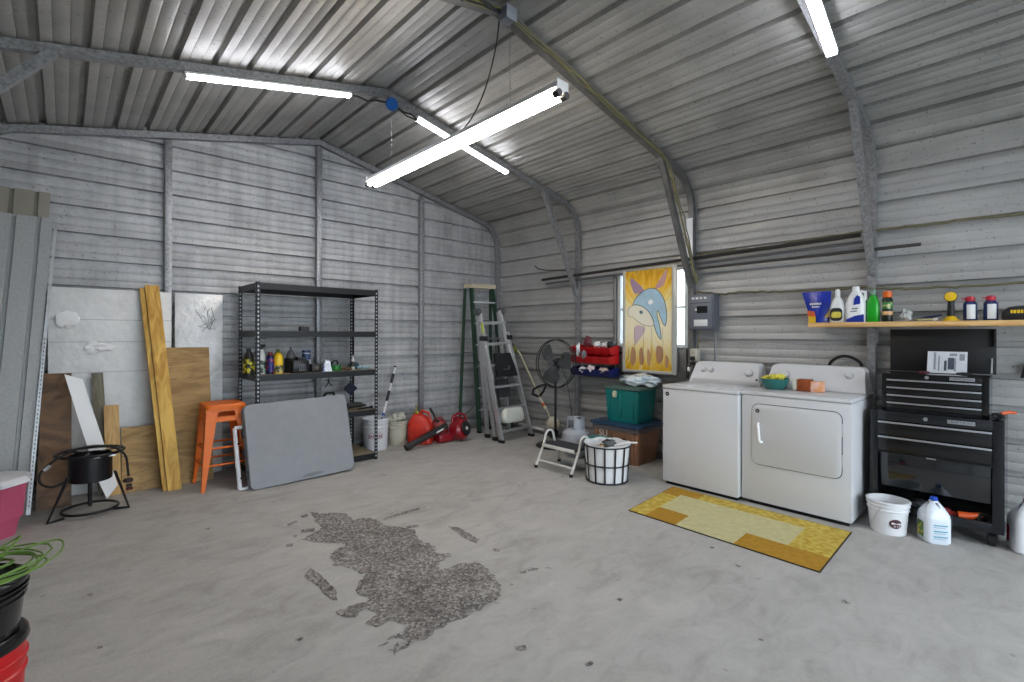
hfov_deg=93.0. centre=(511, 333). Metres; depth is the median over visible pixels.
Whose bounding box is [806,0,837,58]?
strip light
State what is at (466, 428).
grille
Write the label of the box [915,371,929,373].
rag
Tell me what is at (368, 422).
bucket
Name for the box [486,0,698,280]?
cable
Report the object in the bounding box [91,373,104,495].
board
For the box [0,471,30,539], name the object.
cooler
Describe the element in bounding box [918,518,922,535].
print
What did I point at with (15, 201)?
sheet
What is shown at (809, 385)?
carton
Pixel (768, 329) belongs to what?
wall
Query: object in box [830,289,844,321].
bottle
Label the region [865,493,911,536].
bucket
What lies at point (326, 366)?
packet
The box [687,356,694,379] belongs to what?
plug
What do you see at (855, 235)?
pipe
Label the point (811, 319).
print
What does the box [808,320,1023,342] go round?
plank
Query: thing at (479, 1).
cable
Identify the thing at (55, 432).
plywood sheet
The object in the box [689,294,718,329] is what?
breaker panel
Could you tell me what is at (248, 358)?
spray bottle
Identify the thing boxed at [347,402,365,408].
drill
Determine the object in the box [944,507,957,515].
tool
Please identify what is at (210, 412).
bar stool
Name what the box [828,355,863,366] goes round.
hose
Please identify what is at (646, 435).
storage tote
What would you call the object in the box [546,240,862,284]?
pipe
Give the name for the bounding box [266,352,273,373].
spray can
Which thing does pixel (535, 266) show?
wire
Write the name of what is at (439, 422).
can
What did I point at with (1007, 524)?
print
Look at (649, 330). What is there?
painting
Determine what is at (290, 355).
jug
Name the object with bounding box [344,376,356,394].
pouch
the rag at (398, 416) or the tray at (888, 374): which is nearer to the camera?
the tray at (888, 374)
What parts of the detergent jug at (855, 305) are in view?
handle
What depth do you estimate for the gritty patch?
2.70 m
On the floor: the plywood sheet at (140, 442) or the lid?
the plywood sheet at (140, 442)
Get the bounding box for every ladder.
[459,284,513,432]
[473,308,534,443]
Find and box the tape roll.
[331,365,340,370]
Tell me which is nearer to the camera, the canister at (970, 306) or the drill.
the canister at (970, 306)
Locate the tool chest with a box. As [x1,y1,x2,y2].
[882,329,996,418]
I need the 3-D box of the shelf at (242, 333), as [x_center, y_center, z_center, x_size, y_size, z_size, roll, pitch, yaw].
[-2.111,0.002,5.094,1.203,0.058,0.611,0,0,-43]
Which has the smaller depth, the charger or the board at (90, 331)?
the board at (90, 331)
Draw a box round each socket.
[552,88,561,97]
[559,92,569,101]
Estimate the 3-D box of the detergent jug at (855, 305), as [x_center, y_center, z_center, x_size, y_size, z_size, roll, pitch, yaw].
[2.758,-0.237,3.890,0.096,0.286,0.146,0,0,-43]
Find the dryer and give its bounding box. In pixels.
[741,363,873,525]
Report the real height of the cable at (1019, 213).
0.059 m
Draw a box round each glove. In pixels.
[587,365,594,371]
[604,440,616,446]
[990,413,1004,419]
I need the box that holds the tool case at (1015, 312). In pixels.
[1001,306,1023,319]
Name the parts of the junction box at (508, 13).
plate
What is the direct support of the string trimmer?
on the floor
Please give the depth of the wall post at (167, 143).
4.54 m
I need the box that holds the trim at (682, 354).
[613,276,687,377]
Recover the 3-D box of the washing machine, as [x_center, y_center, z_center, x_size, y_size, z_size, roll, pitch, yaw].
[1.865,0.816,4.434,0.711,1.100,0.681,0,0,-43]
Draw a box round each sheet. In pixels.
[0,186,50,506]
[0,212,52,514]
[35,373,71,511]
[121,425,161,492]
[161,347,213,484]
[927,351,967,373]
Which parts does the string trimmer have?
handle, tank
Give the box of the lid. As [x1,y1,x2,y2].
[0,616,30,657]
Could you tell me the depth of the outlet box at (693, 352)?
4.94 m
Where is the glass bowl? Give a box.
[759,374,789,389]
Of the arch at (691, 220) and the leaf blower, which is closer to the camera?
the arch at (691, 220)
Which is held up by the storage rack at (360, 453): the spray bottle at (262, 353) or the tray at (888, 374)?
the spray bottle at (262, 353)
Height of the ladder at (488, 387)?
1.720 m
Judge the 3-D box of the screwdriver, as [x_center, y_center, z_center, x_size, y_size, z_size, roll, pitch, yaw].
[3.063,-0.120,3.578,0.021,0.049,0.159,0,0,-40]
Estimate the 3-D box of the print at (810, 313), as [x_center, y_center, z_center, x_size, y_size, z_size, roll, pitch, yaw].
[2.528,-0.172,4.102,0.002,0.055,0.066,0,0,-35]
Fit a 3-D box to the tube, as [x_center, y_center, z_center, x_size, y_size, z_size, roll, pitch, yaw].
[0.269,1.283,6.708,0.040,0.055,0.512,0,0,-40]
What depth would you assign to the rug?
3.41 m
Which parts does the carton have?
label panel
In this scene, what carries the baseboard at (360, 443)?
attached to the wall at (243, 214)
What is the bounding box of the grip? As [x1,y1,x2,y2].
[999,411,1016,414]
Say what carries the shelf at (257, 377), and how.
attached to the storage rack at (360, 453)
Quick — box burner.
[37,444,133,524]
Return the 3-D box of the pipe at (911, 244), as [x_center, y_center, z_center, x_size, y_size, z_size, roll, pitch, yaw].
[2.478,-0.670,4.299,0.026,0.041,1.760,0,0,-43]
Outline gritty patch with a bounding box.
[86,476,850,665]
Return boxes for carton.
[792,379,825,392]
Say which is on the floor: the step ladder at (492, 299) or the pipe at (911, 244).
the step ladder at (492, 299)
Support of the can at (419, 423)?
on the floor
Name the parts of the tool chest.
drawer, drawer, drawer, drawer, frame, lid, name plate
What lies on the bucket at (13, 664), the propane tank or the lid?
the lid
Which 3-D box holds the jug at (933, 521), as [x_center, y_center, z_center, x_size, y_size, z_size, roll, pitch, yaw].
[2.798,1.223,3.230,0.146,0.290,0.170,0,0,16]
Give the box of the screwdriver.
[914,314,941,320]
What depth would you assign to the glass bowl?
4.00 m
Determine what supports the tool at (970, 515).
in the base cabinet
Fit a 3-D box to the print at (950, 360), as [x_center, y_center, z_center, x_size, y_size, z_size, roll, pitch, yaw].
[3.118,0.210,3.450,0.028,0.083,0.033,0,0,-43]
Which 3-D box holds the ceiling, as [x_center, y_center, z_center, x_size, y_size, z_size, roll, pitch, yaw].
[0.422,-1.752,2.682,5.534,0.980,7.877,0,0,-43]
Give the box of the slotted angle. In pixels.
[26,229,56,515]
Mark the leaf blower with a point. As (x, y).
(459, 428)
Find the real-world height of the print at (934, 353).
0.122 m
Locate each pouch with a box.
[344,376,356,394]
[802,291,830,322]
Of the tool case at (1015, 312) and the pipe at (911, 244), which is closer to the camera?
the tool case at (1015, 312)
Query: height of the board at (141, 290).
1.765 m
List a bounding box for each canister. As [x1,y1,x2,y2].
[961,296,976,320]
[981,295,997,319]
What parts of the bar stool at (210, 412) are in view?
leg, leg, seat, leg, leg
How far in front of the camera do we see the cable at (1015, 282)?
3.84 m
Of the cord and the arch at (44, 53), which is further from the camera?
the arch at (44, 53)
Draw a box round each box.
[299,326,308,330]
[309,364,321,371]
[353,95,418,121]
[480,0,516,25]
[690,330,700,361]
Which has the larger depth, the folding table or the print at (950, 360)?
the folding table
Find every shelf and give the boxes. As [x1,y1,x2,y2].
[239,370,374,381]
[240,283,374,298]
[240,331,374,336]
[241,444,373,470]
[348,406,373,417]
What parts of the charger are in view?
socket panel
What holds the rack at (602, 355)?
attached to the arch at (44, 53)
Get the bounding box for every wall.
[0,120,494,491]
[500,152,1023,511]
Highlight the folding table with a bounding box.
[232,395,353,490]
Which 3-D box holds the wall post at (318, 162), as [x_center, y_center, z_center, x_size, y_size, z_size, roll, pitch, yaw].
[-2.196,-0.413,5.516,0.058,3.417,0.058,0,0,-43]
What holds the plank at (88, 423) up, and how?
on the floor
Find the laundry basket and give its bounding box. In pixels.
[583,437,630,484]
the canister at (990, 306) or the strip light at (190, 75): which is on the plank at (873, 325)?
the canister at (990, 306)
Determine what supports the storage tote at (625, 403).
on the storage tote at (646, 435)
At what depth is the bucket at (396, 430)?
5.91 m
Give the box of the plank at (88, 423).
[64,374,117,497]
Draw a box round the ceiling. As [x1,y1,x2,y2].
[0,0,1023,250]
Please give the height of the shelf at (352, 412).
0.058 m
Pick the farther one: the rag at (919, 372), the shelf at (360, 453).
the shelf at (360, 453)
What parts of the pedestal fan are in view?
plate, blade, blade, motor, blade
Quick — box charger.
[290,357,308,372]
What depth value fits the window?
5.20 m
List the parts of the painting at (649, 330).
frame, frame rail, frame rail, frame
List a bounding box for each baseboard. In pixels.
[32,421,495,500]
[501,423,1006,531]
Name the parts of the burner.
leg, support leg, leg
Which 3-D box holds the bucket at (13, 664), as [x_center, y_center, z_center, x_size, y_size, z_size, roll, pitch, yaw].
[-1.756,1.187,1.553,0.302,0.335,0.302,0,0,-43]
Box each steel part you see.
[576,343,580,355]
[581,350,586,358]
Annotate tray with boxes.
[493,353,517,397]
[885,371,989,377]
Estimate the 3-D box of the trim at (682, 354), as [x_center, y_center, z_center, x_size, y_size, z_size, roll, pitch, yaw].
[1.522,-0.115,5.429,0.030,1.160,0.924,0,0,-43]
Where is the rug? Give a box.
[628,487,851,572]
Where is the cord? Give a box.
[0,535,64,584]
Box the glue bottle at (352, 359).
[351,355,354,368]
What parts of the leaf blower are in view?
fuel tank, handle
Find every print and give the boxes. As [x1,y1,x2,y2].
[807,311,815,316]
[808,316,815,322]
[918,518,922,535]
[933,352,935,369]
[948,358,953,369]
[959,354,964,360]
[1007,524,1008,540]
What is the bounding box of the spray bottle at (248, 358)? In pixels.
[243,348,254,374]
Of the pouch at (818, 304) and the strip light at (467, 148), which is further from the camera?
the strip light at (467, 148)
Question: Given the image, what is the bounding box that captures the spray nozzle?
[583,335,591,346]
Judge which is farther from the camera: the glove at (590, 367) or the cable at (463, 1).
the glove at (590, 367)
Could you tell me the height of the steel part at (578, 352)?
0.193 m
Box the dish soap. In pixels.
[866,290,879,321]
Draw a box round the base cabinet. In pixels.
[870,405,1007,546]
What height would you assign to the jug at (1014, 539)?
0.336 m
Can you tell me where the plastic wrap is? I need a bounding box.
[357,365,369,369]
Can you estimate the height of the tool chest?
0.588 m
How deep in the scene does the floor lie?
2.56 m
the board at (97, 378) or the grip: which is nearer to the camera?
the grip
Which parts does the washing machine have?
lid, panel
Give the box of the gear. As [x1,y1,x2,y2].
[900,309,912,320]
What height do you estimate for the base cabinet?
0.815 m
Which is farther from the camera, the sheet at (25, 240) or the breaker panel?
the breaker panel
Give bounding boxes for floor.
[0,425,1023,681]
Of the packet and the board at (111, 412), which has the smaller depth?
the board at (111, 412)
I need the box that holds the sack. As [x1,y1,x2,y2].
[499,406,523,422]
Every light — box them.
[183,71,352,97]
[365,21,569,188]
[415,115,450,137]
[462,145,509,174]
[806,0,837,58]
[943,292,958,320]
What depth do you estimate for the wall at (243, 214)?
5.24 m
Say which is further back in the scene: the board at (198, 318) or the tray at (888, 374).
the board at (198, 318)
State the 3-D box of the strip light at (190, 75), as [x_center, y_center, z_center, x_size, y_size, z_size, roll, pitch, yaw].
[-1.812,-1.907,3.738,1.198,0.297,0.062,0,0,-43]
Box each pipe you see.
[541,233,860,280]
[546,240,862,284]
[696,242,920,269]
[714,331,715,360]
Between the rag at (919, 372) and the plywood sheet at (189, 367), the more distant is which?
the plywood sheet at (189, 367)
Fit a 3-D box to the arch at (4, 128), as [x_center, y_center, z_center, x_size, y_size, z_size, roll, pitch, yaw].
[-2.190,-0.420,5.509,5.426,3.548,0.057,0,0,-43]
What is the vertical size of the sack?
0.180 m
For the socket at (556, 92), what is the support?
attached to the light at (556, 92)
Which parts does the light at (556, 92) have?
hanging chain, power cord, hanging chain, plate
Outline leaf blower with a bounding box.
[404,412,470,450]
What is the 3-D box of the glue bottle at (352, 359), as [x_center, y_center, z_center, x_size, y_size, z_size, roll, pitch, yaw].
[-1.722,0.304,5.256,0.042,0.155,0.042,0,0,-43]
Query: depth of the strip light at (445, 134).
4.68 m
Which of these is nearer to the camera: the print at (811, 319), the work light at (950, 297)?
the work light at (950, 297)
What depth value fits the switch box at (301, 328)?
4.77 m
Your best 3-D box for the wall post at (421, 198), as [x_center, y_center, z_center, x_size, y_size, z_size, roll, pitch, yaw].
[-1.202,-0.261,6.433,0.058,3.119,0.058,0,0,-43]
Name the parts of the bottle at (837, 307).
label panel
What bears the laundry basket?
on the floor
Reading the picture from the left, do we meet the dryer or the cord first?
the cord
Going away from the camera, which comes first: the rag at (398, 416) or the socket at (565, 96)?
the socket at (565, 96)
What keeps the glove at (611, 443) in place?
in the laundry basket
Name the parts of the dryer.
door handle, door, panel, knob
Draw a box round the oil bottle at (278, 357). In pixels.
[273,349,282,373]
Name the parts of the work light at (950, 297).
stem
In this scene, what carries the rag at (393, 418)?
in the bucket at (396, 430)
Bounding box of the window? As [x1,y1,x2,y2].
[618,267,687,347]
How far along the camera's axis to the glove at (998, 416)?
3.12 m
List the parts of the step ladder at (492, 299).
rail, rail, rail, rail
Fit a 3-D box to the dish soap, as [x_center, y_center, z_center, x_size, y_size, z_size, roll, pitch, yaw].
[2.833,-0.221,3.810,0.060,0.253,0.084,0,0,-43]
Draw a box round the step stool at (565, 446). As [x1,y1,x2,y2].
[534,429,587,477]
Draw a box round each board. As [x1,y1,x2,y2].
[48,287,171,495]
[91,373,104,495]
[104,405,121,495]
[139,288,166,490]
[144,285,181,490]
[174,293,222,471]
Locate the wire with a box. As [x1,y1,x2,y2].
[535,266,565,270]
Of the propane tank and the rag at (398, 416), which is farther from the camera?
the rag at (398, 416)
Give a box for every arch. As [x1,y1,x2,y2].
[0,36,580,418]
[0,124,499,411]
[440,0,695,380]
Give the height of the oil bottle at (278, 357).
0.235 m
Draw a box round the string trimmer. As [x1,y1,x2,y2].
[512,343,559,437]
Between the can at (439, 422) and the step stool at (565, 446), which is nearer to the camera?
the step stool at (565, 446)
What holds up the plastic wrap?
on the storage rack at (360, 453)
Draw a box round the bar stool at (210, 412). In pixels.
[192,399,245,493]
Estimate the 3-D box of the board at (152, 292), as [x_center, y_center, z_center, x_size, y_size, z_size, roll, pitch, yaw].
[-3.091,0.458,4.301,0.446,1.795,0.110,0,0,28]
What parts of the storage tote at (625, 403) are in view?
tote lid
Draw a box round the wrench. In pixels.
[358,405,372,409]
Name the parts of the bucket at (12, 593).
lid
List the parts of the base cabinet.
drawer, drawer, bay door, name plate, hose coil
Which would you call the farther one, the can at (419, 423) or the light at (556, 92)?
the can at (419, 423)
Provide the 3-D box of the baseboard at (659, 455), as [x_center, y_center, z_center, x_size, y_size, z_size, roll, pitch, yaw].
[2.429,1.339,4.461,0.058,0.057,7.757,0,0,-43]
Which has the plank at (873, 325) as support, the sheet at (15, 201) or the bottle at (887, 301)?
the bottle at (887, 301)
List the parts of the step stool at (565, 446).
frame, frame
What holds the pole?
in the bucket at (368, 422)
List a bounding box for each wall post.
[164,139,171,347]
[315,146,321,396]
[418,196,424,412]
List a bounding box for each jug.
[284,347,295,372]
[845,286,867,321]
[917,496,950,544]
[1006,498,1023,554]
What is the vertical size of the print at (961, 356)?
0.046 m
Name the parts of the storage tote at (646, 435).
tote lid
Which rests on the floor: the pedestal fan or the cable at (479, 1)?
the pedestal fan
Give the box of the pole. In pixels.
[381,366,396,418]
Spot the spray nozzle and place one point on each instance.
(587, 341)
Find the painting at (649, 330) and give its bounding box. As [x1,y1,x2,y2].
[622,264,677,374]
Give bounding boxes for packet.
[322,360,331,371]
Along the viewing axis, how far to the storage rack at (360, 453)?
4.92 m
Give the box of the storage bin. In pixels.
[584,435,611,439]
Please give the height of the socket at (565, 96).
0.043 m
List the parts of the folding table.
leg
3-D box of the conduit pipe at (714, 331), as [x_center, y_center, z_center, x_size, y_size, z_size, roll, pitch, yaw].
[2.034,0.635,4.872,0.018,1.338,0.018,0,0,-20]
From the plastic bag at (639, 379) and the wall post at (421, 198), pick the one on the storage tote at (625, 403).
the plastic bag at (639, 379)
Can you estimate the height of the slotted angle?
2.200 m
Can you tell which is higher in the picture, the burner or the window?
the window
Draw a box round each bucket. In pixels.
[0,563,29,640]
[0,638,28,681]
[362,416,388,450]
[388,419,407,444]
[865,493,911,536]
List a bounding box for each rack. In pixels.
[238,281,377,470]
[569,345,623,377]
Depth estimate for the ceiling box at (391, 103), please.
4.32 m
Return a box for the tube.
[518,422,544,431]
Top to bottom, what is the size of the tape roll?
0.058 m
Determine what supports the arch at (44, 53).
on the floor
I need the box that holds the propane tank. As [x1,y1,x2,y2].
[562,416,588,458]
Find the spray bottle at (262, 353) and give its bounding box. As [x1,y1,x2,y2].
[260,344,265,373]
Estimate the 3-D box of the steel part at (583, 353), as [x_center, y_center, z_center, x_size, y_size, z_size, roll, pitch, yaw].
[0.856,0.243,5.758,0.075,0.106,0.057,0,0,-28]
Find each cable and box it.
[462,0,696,283]
[473,0,697,282]
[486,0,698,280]
[697,281,1023,294]
[698,212,1023,254]
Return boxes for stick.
[614,442,636,445]
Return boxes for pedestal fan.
[536,339,576,449]
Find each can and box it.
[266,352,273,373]
[302,350,310,363]
[407,405,436,444]
[432,417,447,440]
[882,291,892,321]
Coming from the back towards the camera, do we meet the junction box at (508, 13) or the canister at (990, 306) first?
the canister at (990, 306)
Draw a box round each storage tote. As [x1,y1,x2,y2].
[590,416,662,465]
[603,383,657,423]
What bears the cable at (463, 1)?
attached to the arch at (691, 220)
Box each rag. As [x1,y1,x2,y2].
[389,414,401,421]
[395,412,404,420]
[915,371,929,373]
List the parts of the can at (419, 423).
handle, pour spout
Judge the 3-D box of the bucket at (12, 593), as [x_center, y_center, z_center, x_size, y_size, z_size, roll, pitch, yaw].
[-1.755,0.886,1.553,0.306,0.182,0.306,0,0,-43]
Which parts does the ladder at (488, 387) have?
rail, rail, rail, rail, rail, rail, rail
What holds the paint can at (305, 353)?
on the storage rack at (360, 453)
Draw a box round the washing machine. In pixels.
[663,361,765,500]
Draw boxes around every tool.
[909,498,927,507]
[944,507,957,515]
[958,511,982,518]
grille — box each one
[462,421,470,434]
[536,340,572,385]
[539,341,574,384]
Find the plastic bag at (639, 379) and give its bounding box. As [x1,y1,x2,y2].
[620,373,661,387]

